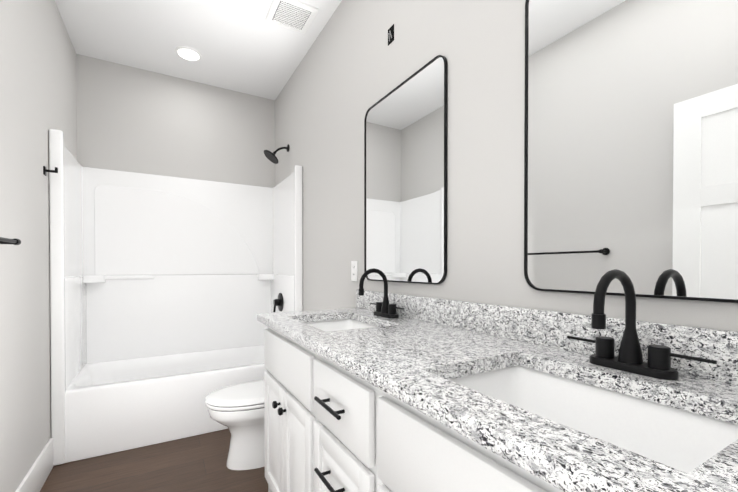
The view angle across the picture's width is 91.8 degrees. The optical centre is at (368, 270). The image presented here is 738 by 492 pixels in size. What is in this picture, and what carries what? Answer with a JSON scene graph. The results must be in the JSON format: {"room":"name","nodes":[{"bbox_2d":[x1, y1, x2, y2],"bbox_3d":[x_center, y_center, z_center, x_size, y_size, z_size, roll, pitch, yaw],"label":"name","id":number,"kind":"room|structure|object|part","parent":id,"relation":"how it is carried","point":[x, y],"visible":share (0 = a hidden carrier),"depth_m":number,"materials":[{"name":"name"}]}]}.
{"room":"bathroom","nodes":[
{"label":"bathroom","id":0,"kind":"room"},
{"bbox_2d":[0,0,76,491],"bbox_3d":[-1.343,-0.253,1.097,0.100,2.780,3.940,0,1,-30],"label":"wall","id":1,"kind":"structure","parent":0,"point":[38,93],"depth_m":1.72,"materials":[{"name":"grey paint"}]},
{"bbox_2d":[0,237,20,244],"bbox_3d":[-1.246,-0.113,1.102,0.071,0.047,0.758,0,1,-30],"label":"bar","id":2,"kind":"object","parent":1,"relation":"attached to","point":[15,241],"visible":1,"depth_m":1.39,"materials":[{"name":"black metal"}]},
{"bbox_2d":[15,438,52,491],"bbox_3d":[-1.090,1.055,0.785,0.015,0.170,2.928,0,1,-30],"label":"baseboard","id":3,"kind":"structure","parent":1,"relation":"attached to","point":[36,476],"depth_m":1.82,"materials":[{"name":"white paint"}]},
{"bbox_2d":[43,166,57,175],"bbox_3d":[-1.764,-0.551,1.983,0.058,0.050,0.032,0,1,-30],"label":"hook","id":4,"kind":"object","parent":1,"relation":"attached to","point":[45,170],"visible":0.98,"depth_m":1.98,"materials":[{"name":"black metal"}]},
{"bbox_2d":[40,429,267,491],"bbox_3d":[-0.641,1.164,1.514,1.720,0.060,3.940,0,1,-30],"label":"floor","id":5,"kind":"structure","parent":0,"point":[196,463],"depth_m":2.01,"materials":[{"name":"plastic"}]},
{"bbox_2d":[49,129,302,465],"bbox_3d":[-1.373,0.151,2.773,1.514,1.944,0.807,0,1,-30],"label":"tub shower surround","id":6,"kind":"object","parent":5,"relation":"on","point":[165,291],"visible":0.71,"depth_m":2.85,"materials":[{"name":"white plastic"}]},
{"bbox_3d":[-0.830,0.426,3.097,0.135,0.467,0.164,0,1,-30],"label":"tub valve spout mount","id":7,"kind":"part","parent":6,"relation":"part of","materials":[{"name":"black metal"}]},
{"bbox_2d":[205,380,264,469],"bbox_3d":[-0.596,0.761,2.196,0.752,0.734,0.424,0,1,-30],"label":"toilet","id":8,"kind":"object","parent":5,"relation":"on","point":[237,410],"visible":0.35,"depth_m":2.03,"materials":[{"name":"white ceramic"}]},
{"bbox_2d":[257,320,737,491],"bbox_3d":[0.161,0.693,1.067,0.568,0.890,1.824,0,1,-30],"label":"bathroom vanity","id":9,"kind":"object","parent":5,"relation":"on","point":[376,391],"depth_m":0.87,"materials":[{"name":"white paint"}]},
{"bbox_2d":[257,308,737,491],"bbox_3d":[0.166,0.230,1.066,0.557,0.035,1.846,0,1,-30],"label":"countertop","id":10,"kind":"structure","parent":9,"relation":"on","point":[403,355],"depth_m":0.62,"materials":[{"name":"grey stone"}]},
{"bbox_2d":[301,316,380,331],"bbox_3d":[-0.123,0.308,1.517,0.387,0.152,0.520,0,1,-30],"label":"sink","id":11,"kind":"object","parent":10,"relation":"in","point":[326,323],"depth_m":1.73,"materials":[{"name":"white ceramic"}]},
{"bbox_2d":[357,268,404,319],"bbox_3d":[0.029,0.098,1.603,0.168,0.218,0.280,0,1,-30],"label":"faucet","id":12,"kind":"object","parent":10,"relation":"on","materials":[{"name":"black metal"}]},
{"bbox_2d":[433,356,737,471],"bbox_3d":[0.369,0.315,0.664,0.387,0.152,0.520,0,1,-30],"label":"sink","id":13,"kind":"object","parent":10,"relation":"in","point":[685,433],"depth_m":0.73,"materials":[{"name":"white ceramic"}]},
{"bbox_2d":[565,269,720,383],"bbox_3d":[0.521,0.106,0.750,0.168,0.218,0.280,0,1,-30],"label":"faucet","id":14,"kind":"object","parent":10,"relation":"on","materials":[{"name":"black metal"}]},
{"bbox_2d":[76,54,274,187],"bbox_3d":[-1.602,-0.271,3.164,1.520,2.780,0.100,0,1,-30],"label":"wall","id":15,"kind":"structure","parent":0,"point":[133,119],"depth_m":3.04,"materials":[{"name":"grey paint"}]},
{"bbox_2d":[55,0,341,99],"bbox_3d":[-0.641,-1.676,1.490,1.720,0.060,3.940,0,1,-30],"label":"ceiling","id":16,"kind":"structure","parent":0,"point":[243,46],"depth_m":2.54,"materials":[{"name":"white paint"}]},
{"bbox_2d":[175,46,201,60],"bbox_3d":[-1.376,-1.651,2.728,0.190,0.010,0.190,0,1,-30],"label":"recessed light","id":17,"kind":"object","parent":16,"relation":"in","point":[187,53],"visible":1,"depth_m":2.71,"materials":[{"name":"white plastic"}]},
{"bbox_2d":[266,0,317,33],"bbox_3d":[-0.500,-1.645,2.305,0.270,0.016,0.270,0,1,-30],"label":"ceiling vent","id":18,"kind":"object","parent":16,"relation":"in","point":[296,16],"visible":1,"depth_m":2.29,"materials":[{"name":"white plastic"}]},
{"bbox_2d":[275,0,737,330],"bbox_3d":[0.060,-0.260,1.907,0.100,2.780,3.940,0,1,-30],"label":"wall","id":19,"kind":"structure","parent":0,"point":[353,67],"depth_m":1.38,"materials":[{"name":"grey paint"}]},
{"bbox_2d":[264,144,288,163],"bbox_3d":[-0.796,-1.013,3.069,0.210,0.180,0.150,0,1,-30],"label":"shower head","id":20,"kind":"object","parent":19,"relation":"attached to","point":[271,156],"visible":1,"depth_m":3.05},
{"bbox_2d":[351,261,357,280],"bbox_3d":[-0.085,0.001,2.051,0.008,0.116,0.072,0,1,-30],"label":"electrical outlet plate","id":21,"kind":"object","parent":19,"relation":"attached to","point":[354,270],"visible":1,"depth_m":2.04,"materials":[{"name":"white plastic"}]},
{"bbox_2d":[388,24,393,45],"bbox_3d":[0.104,-1.133,1.717,0.007,0.076,0.052,0,1,-30],"label":"outlet box","id":22,"kind":"object","parent":19,"relation":"attached to","point":[390,34],"visible":1,"depth_m":1.71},
{"bbox_2d":[364,55,447,283],"bbox_3d":[0.139,-0.400,1.654,0.013,0.905,0.635,0,1,-30],"label":"mirror","id":23,"kind":"object","parent":19,"relation":"attached to","point":[405,170],"visible":0.94,"depth_m":1.58,"materials":[{"name":"black mirror"}]},
{"bbox_2d":[357,293,737,387],"bbox_3d":[0.398,0.162,1.200,0.020,0.100,1.846,0,1,-30],"label":"backsplash","id":24,"kind":"structure","parent":19,"relation":"attached to","point":[537,326],"depth_m":0.99,"materials":[{"name":"grey stone"}]},
{"bbox_2d":[524,0,737,302],"bbox_3d":[0.632,-0.393,0.802,0.013,0.905,0.636,0,1,-30],"label":"mirror","id":25,"kind":"object","parent":19,"relation":"attached to","point":[631,142],"visible":1,"depth_m":0.83,"materials":[{"name":"black mirror"}]}
]}

